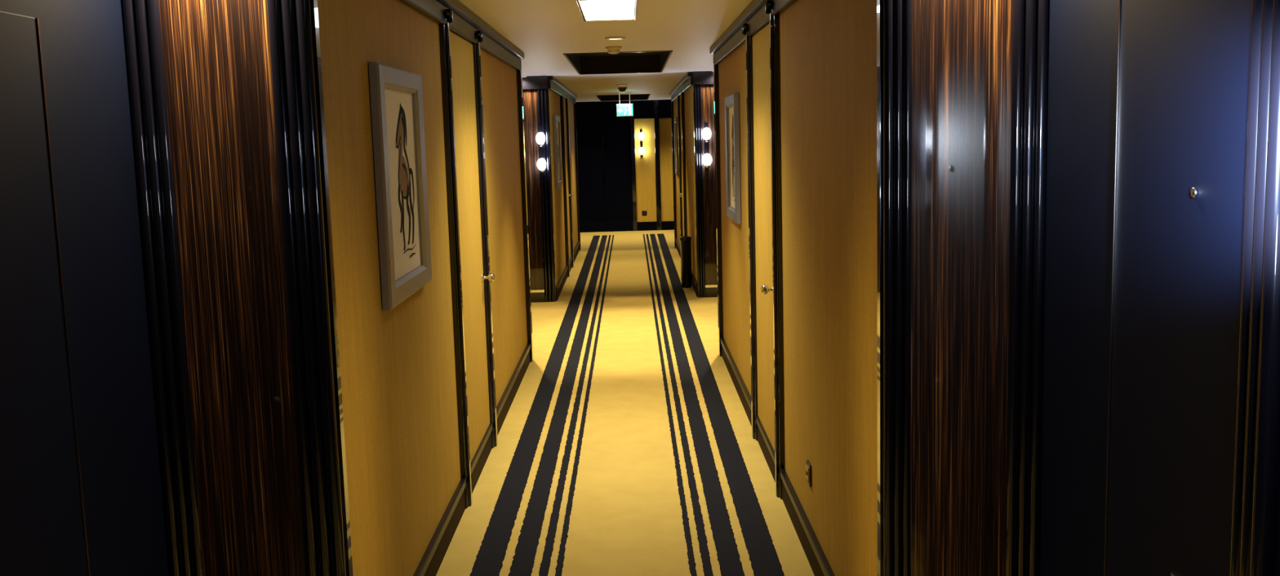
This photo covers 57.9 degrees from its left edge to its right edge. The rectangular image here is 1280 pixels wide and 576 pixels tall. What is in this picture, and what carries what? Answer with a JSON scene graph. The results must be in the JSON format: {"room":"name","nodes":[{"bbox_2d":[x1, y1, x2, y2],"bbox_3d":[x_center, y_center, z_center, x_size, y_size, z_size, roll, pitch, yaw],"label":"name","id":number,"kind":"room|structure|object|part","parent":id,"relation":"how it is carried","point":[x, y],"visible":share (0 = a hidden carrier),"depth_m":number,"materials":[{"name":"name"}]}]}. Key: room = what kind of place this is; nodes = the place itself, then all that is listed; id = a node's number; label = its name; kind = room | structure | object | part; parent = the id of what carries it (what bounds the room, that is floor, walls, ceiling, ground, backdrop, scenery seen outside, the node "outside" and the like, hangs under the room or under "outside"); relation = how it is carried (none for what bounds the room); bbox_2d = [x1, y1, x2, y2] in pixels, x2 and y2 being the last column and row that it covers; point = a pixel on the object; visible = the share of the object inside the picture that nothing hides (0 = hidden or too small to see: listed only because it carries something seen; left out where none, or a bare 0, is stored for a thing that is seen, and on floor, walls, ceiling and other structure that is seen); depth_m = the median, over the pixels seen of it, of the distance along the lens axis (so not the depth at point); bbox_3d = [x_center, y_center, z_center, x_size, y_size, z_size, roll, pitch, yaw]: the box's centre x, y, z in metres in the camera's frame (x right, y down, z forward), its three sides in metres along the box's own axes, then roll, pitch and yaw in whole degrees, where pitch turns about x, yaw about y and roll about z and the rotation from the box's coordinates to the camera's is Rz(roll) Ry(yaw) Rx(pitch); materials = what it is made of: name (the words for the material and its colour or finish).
{"room":"hotel corridor","nodes":[
{"label":"hotel corridor","id":0,"kind":"room"},
{"bbox_2d":[0,0,577,575],"bbox_3d":[-1.221,-0.553,8.312,0.760,2.210,23.050,-2,7,0],"label":"wall","id":1,"kind":"structure","parent":0,"point":[398,374],"depth_m":3.18,"materials":[{"name":"paint"}]},
{"bbox_2d":[0,11,87,575],"bbox_3d":[-1.234,0.399,2.267,0.014,1.870,0.525,-2,7,0],"label":"door","id":2,"kind":"structure","parent":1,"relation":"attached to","point":[42,528],"depth_m":2.35,"materials":[{"name":"black paint"}]},
{"bbox_2d":[35,17,90,575],"bbox_3d":[-1.235,0.365,2.530,0.017,1.870,0.005,-2,7,0],"label":"strip","id":3,"kind":"object","parent":1,"relation":"attached to","point":[36,19],"visible":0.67,"depth_m":2.48,"materials":[{"name":"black metal"}]},
{"bbox_2d":[121,0,555,575],"bbox_3d":[-1.080,-0.685,9.290,0.471,2.210,19.091,-2,7,0],"label":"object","id":4,"kind":"structure","parent":1,"relation":"attached to","point":[226,96],"depth_m":2.95,"materials":[{"name":"brown wood"}]},
{"bbox_2d":[368,62,431,311],"bbox_3d":[-0.793,-0.353,3.895,0.028,0.755,0.750,-2,7,0],"label":"framed picture","id":5,"kind":"object","parent":1,"relation":"attached to","point":[396,94],"visible":1,"depth_m":3.83,"materials":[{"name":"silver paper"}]},
{"bbox_2d":[444,8,453,23],"bbox_3d":[-0.795,-1.135,4.837,0.029,0.060,0.140,-2,7,0],"label":"bracket","id":6,"kind":"object","parent":1,"relation":"attached to","point":[449,13],"visible":1,"depth_m":4.81,"materials":[{"name":"black metal"}]},
{"bbox_2d":[449,31,494,462],"bbox_3d":[-0.777,-0.137,5.497,0.074,2.070,0.870,-2,7,0],"label":"door","id":7,"kind":"structure","parent":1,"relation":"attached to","point":[461,51],"depth_m":5.51,"materials":[{"name":"wood"}]},
{"bbox_3d":[-0.772,-0.053,5.896,0.064,0.048,0.048,-2,7,0],"label":"knob","id":8,"kind":"part","parent":7,"relation":"part of","materials":[{"name":"metal"}]},
{"bbox_2d":[476,31,483,43],"bbox_3d":[-0.804,-1.264,5.828,0.029,0.060,0.140,-2,7,0],"label":"bracket","id":9,"kind":"object","parent":1,"relation":"attached to","point":[479,34],"visible":1,"depth_m":5.80,"materials":[{"name":"black metal"}]},
{"bbox_2d":[399,0,577,104],"bbox_3d":[-1.073,-1.591,8.178,0.515,0.125,23.050,-2,7,0],"label":"crown molding","id":10,"kind":"structure","parent":1,"relation":"attached to","point":[465,24],"depth_m":5.67,"materials":[{"name":"black paint"}]},
{"bbox_2d":[413,240,579,575],"bbox_3d":[-1.032,0.469,8.443,0.482,0.140,23.000,-2,7,0],"label":"baseboard","id":11,"kind":"structure","parent":1,"relation":"attached to","point":[432,559],"depth_m":5.31,"materials":[{"name":"black paint"}]},
{"bbox_2d":[439,18,581,508],"bbox_3d":[-0.868,-0.889,10.811,0.074,2.210,11.825,-2,7,0],"label":"trim","id":12,"kind":"structure","parent":1,"relation":"attached to","point":[444,30],"depth_m":5.86,"materials":[{"name":"black paint"}]},
{"bbox_2d":[536,127,546,175],"bbox_3d":[-0.959,-1.326,11.240,0.090,0.470,0.110,-2,7,0],"label":"lamp","id":13,"kind":"object","parent":1,"relation":"attached to","point":[540,138],"visible":1,"depth_m":11.21,"materials":[{"name":"white glass"}]},
{"bbox_2d":[552,115,562,189],"bbox_3d":[-0.870,-1.446,12.274,0.028,0.755,0.750,-2,7,0],"label":"sketch","id":14,"kind":"object","parent":1,"relation":"attached to","point":[557,130],"visible":1,"depth_m":12.26,"materials":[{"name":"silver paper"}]},
{"bbox_2d":[563,98,570,260],"bbox_3d":[-0.886,-1.229,13.875,0.010,2.070,0.870,-2,7,0],"label":"leaf","id":15,"kind":"object","parent":1,"relation":"attached to","point":[564,100],"visible":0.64,"depth_m":14.05,"materials":[{"name":"wood"}]},
{"bbox_2d":[602,126,605,222],"bbox_3d":[-0.263,-2.131,19.789,2.890,2.310,0.100,-2,7,0],"label":"wall","id":16,"kind":"structure","parent":0,"point":[602,126],"depth_m":19.76,"materials":[{"name":"black paint"}]},
{"bbox_2d":[576,120,605,223],"bbox_3d":[-0.857,-1.977,19.743,0.475,1.750,0.020,-2,7,0],"label":"leaf","id":17,"kind":"object","parent":16,"relation":"attached to","point":[589,133],"visible":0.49,"depth_m":19.73,"materials":[{"name":"black paint"}]},
{"bbox_2d":[602,119,632,222],"bbox_3d":[-0.377,-1.990,19.746,0.465,1.750,0.020,-2,7,0],"label":"leaf","id":18,"kind":"object","parent":16,"relation":"attached to","point":[616,133],"visible":1,"depth_m":19.73,"materials":[{"name":"black paint"}]},
{"bbox_2d":[575,99,674,232],"bbox_3d":[-0.261,-2.071,19.724,2.290,2.210,0.045,-2,7,0],"label":"trim","id":19,"kind":"structure","parent":16,"relation":"attached to","point":[655,109],"depth_m":19.63,"materials":[{"name":"black wood"}]},
{"bbox_2d":[638,129,644,157],"bbox_3d":[0.023,-2.451,19.632,0.090,0.470,0.110,-2,7,0],"label":"lamp","id":20,"kind":"object","parent":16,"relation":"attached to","point":[641,135],"visible":1,"depth_m":19.61,"materials":[{"name":"white glass"}]},
{"bbox_2d":[642,210,646,215],"bbox_3d":[0.076,-1.283,19.834,0.080,0.080,0.012,-2,7,0],"label":"power socket","id":21,"kind":"object","parent":16,"relation":"attached to","point":[644,212],"visible":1,"depth_m":19.83,"materials":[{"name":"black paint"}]},
{"bbox_2d":[457,0,753,102],"bbox_3d":[-0.191,-1.803,8.159,2.890,0.250,23.250,-2,7,0],"label":"ceiling","id":22,"kind":"structure","parent":0,"point":[544,30],"depth_m":6.92,"materials":[{"name":"white paint"}]},
{"bbox_2d":[576,0,637,21],"bbox_3d":[-0.150,-1.327,5.524,0.269,0.012,0.924,-2,7,0],"label":"frame","id":23,"kind":"object","parent":22,"relation":"attached to","point":[577,1],"visible":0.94,"depth_m":5.58,"materials":[{"name":"silver metal"}]},
{"bbox_2d":[578,0,634,20],"bbox_3d":[-0.151,-1.329,5.523,0.245,0.008,0.900,-2,7,0],"label":"diffuser","id":24,"kind":"object","parent":23,"relation":"attached to","point":[600,10],"visible":0.9,"depth_m":5.49,"materials":[{"name":"white plastic"}]},
{"bbox_2d":[605,46,622,53],"bbox_3d":[-0.179,-1.613,7.856,0.110,0.049,0.110,-2,7,0],"label":"smoke detector","id":25,"kind":"object","parent":22,"relation":"attached to","point":[611,50],"visible":1,"depth_m":7.82,"materials":[{"name":"white plastic"}]},
{"bbox_2d":[604,36,625,39],"bbox_3d":[-0.153,-1.537,7.130,0.126,0.012,0.126,-2,7,0],"label":"recessed light","id":26,"kind":"object","parent":22,"relation":"in","point":[608,37],"visible":1,"depth_m":7.09,"materials":[{"name":"white plastic"}]},
{"bbox_2d":[563,50,672,101],"bbox_3d":[-0.174,-1.967,9.625,0.830,0.206,19.440,-2,7,0],"label":"trim","id":27,"kind":"structure","parent":22,"relation":"attached to","point":[630,62],"depth_m":11.05,"materials":[{"name":"brown metal"}]},
{"bbox_2d":[617,87,626,92],"bbox_3d":[-0.219,-2.467,14.400,0.110,0.049,0.110,-2,7,0],"label":"smoke detector","id":28,"kind":"object","parent":22,"relation":"attached to","point":[621,89],"visible":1,"depth_m":14.36,"materials":[{"name":"red plastic"}]},
{"bbox_2d":[616,92,633,116],"bbox_3d":[-0.208,-2.509,15.800,0.230,0.330,0.063,-2,7,0],"label":"exit sign","id":29,"kind":"object","parent":22,"relation":"hanging from","point":[624,109],"visible":1,"depth_m":15.79,"materials":[{"name":"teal plastic"}]},
{"bbox_3d":[-0.205,-2.427,15.796,0.214,0.154,0.006,-2,7,0],"label":"panel","id":30,"kind":"part","parent":29,"relation":"part of","materials":[{"name":"teal plastic"}]},
{"bbox_2d":[435,230,814,575],"bbox_3d":[-0.125,0.551,8.467,2.890,0.080,23.250,-2,7,0],"label":"floor","id":31,"kind":"structure","parent":0,"point":[626,446],"depth_m":5.92,"materials":[{"name":"carpet"}]},
{"bbox_2d":[680,235,692,288],"bbox_3d":[0.491,-0.276,12.272,0.124,0.540,0.124,-2,7,0],"label":"waste bin","id":32,"kind":"object","parent":31,"relation":"on","point":[685,242],"visible":1,"depth_m":12.23,"materials":[{"name":"black metal"}]},
{"bbox_2d":[634,118,674,222],"bbox_3d":[0.330,-2.011,19.754,0.810,1.750,0.012,-2,7,0],"label":"wall","id":33,"kind":"structure","parent":0,"point":[646,186],"depth_m":19.75,"materials":[{"name":"yellow paint"}]},
{"bbox_2d":[673,0,1279,575],"bbox_3d":[0.933,-0.615,8.324,0.710,2.210,23.050,-2,7,0],"label":"wall","id":34,"kind":"structure","parent":0,"point":[828,48],"depth_m":3.28,"materials":[{"name":"paint"}]},
{"bbox_2d":[673,117,679,176],"bbox_3d":[0.484,-1.885,15.421,0.028,0.755,0.680,-2,7,0],"label":"sketch","id":35,"kind":"object","parent":34,"relation":"attached to","point":[675,120],"visible":1,"depth_m":15.13,"materials":[{"name":"silver metal"}]},
{"bbox_2d":[680,95,684,236],"bbox_3d":[0.524,-1.269,13.883,0.010,2.070,0.870,-2,7,0],"label":"leaf","id":36,"kind":"object","parent":34,"relation":"attached to","point":[680,95],"visible":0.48,"depth_m":14.10,"materials":[{"name":"wood"}]},
{"bbox_2d":[702,122,711,171],"bbox_3d":[0.650,-1.373,11.248,0.090,0.470,0.110,-2,7,0],"label":"lamp","id":37,"kind":"object","parent":34,"relation":"attached to","point":[706,133],"visible":1,"depth_m":11.22,"materials":[{"name":"white glass"}]},
{"bbox_2d":[671,10,784,498],"bbox_3d":[0.558,-0.930,10.819,0.074,2.210,11.825,-2,7,0],"label":"trim","id":38,"kind":"structure","parent":34,"relation":"attached to","point":[775,68],"depth_m":5.86,"materials":[{"name":"black paint"}]},
{"bbox_2d":[724,93,741,223],"bbox_3d":[0.561,-0.792,7.042,0.028,0.755,0.680,-2,7,0],"label":"sketch","id":39,"kind":"object","parent":34,"relation":"attached to","point":[731,101],"visible":1,"depth_m":7.02,"materials":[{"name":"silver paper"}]},
{"bbox_2d":[669,0,796,101],"bbox_3d":[0.726,-1.643,8.188,0.465,0.125,23.050,-2,7,0],"label":"crown molding","id":40,"kind":"structure","parent":34,"relation":"attached to","point":[756,18],"depth_m":6.19,"materials":[{"name":"black paint"}]},
{"bbox_2d":[742,23,747,35],"bbox_3d":[0.527,-1.302,5.836,0.029,0.060,0.140,-2,7,0],"label":"bracket","id":41,"kind":"object","parent":34,"relation":"attached to","point":[744,27],"visible":1,"depth_m":5.81,"materials":[{"name":"black metal"}]},
{"bbox_2d":[675,237,835,575],"bbox_3d":[0.800,0.416,8.453,0.432,0.140,23.000,-2,7,0],"label":"baseboard","id":42,"kind":"structure","parent":34,"relation":"attached to","point":[819,563],"depth_m":4.94,"materials":[{"name":"black paint"}]},
{"bbox_2d":[752,23,774,450],"bbox_3d":[0.568,-0.175,5.504,0.074,2.070,0.870,-2,7,0],"label":"leaf","id":43,"kind":"object","parent":34,"relation":"attached to","point":[761,41],"depth_m":5.53,"materials":[{"name":"wood"}]},
{"bbox_3d":[0.571,0.007,5.150,0.064,0.048,0.048,-2,7,0],"label":"knob","id":44,"kind":"part","parent":43,"relation":"part of","materials":[{"name":"metal"}]},
{"bbox_2d":[764,0,772,14],"bbox_3d":[0.536,-1.173,4.844,0.029,0.060,0.140,-2,7,0],"label":"bracket","id":45,"kind":"object","parent":34,"relation":"attached to","point":[768,4],"visible":1,"depth_m":4.82,"materials":[{"name":"black metal"}]},
{"bbox_2d":[805,459,811,486],"bbox_3d":[0.630,0.692,4.332,0.014,0.080,0.080,-2,7,0],"label":"power socket","id":46,"kind":"object","parent":34,"relation":"attached to","point":[808,466],"visible":1,"depth_m":4.31,"materials":[{"name":"black paint"}]},
{"bbox_2d":[693,0,1279,575],"bbox_3d":[0.773,-0.738,9.301,0.421,2.210,19.091,-2,7,0],"label":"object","id":47,"kind":"structure","parent":34,"relation":"attached to","point":[962,85],"depth_m":2.94,"materials":[{"name":"brown wood"}]},
{"bbox_2d":[1103,0,1121,575],"bbox_3d":[1.037,0.300,2.542,0.017,1.870,0.005,-2,7,0],"label":"strip","id":48,"kind":"object","parent":34,"relation":"attached to","point":[1119,1],"visible":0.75,"depth_m":2.50,"materials":[{"name":"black metal"}]},
{"bbox_2d":[1106,0,1252,575],"bbox_3d":[1.041,0.334,2.279,0.014,1.870,0.525,-2,7,0],"label":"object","id":49,"kind":"structure","parent":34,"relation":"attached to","point":[1184,72],"depth_m":2.21,"materials":[{"name":"black paint"}]},
{"bbox_2d":[1170,571,1182,575],"bbox_3d":[1.023,0.549,2.139,0.036,0.036,0.108,-2,7,0],"label":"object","id":50,"kind":"structure","parent":49,"relation":"attached to","point":[1172,573],"depth_m":2.18,"materials":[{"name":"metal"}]},
{"bbox_2d":[1190,186,1198,198],"bbox_3d":[1.016,-0.175,2.124,0.008,0.020,0.020,-2,7,0],"label":"peephole","id":51,"kind":"object","parent":49,"relation":"attached to","point":[1193,191],"visible":1,"depth_m":2.12,"materials":[{"name":"silver metal"}]}
]}

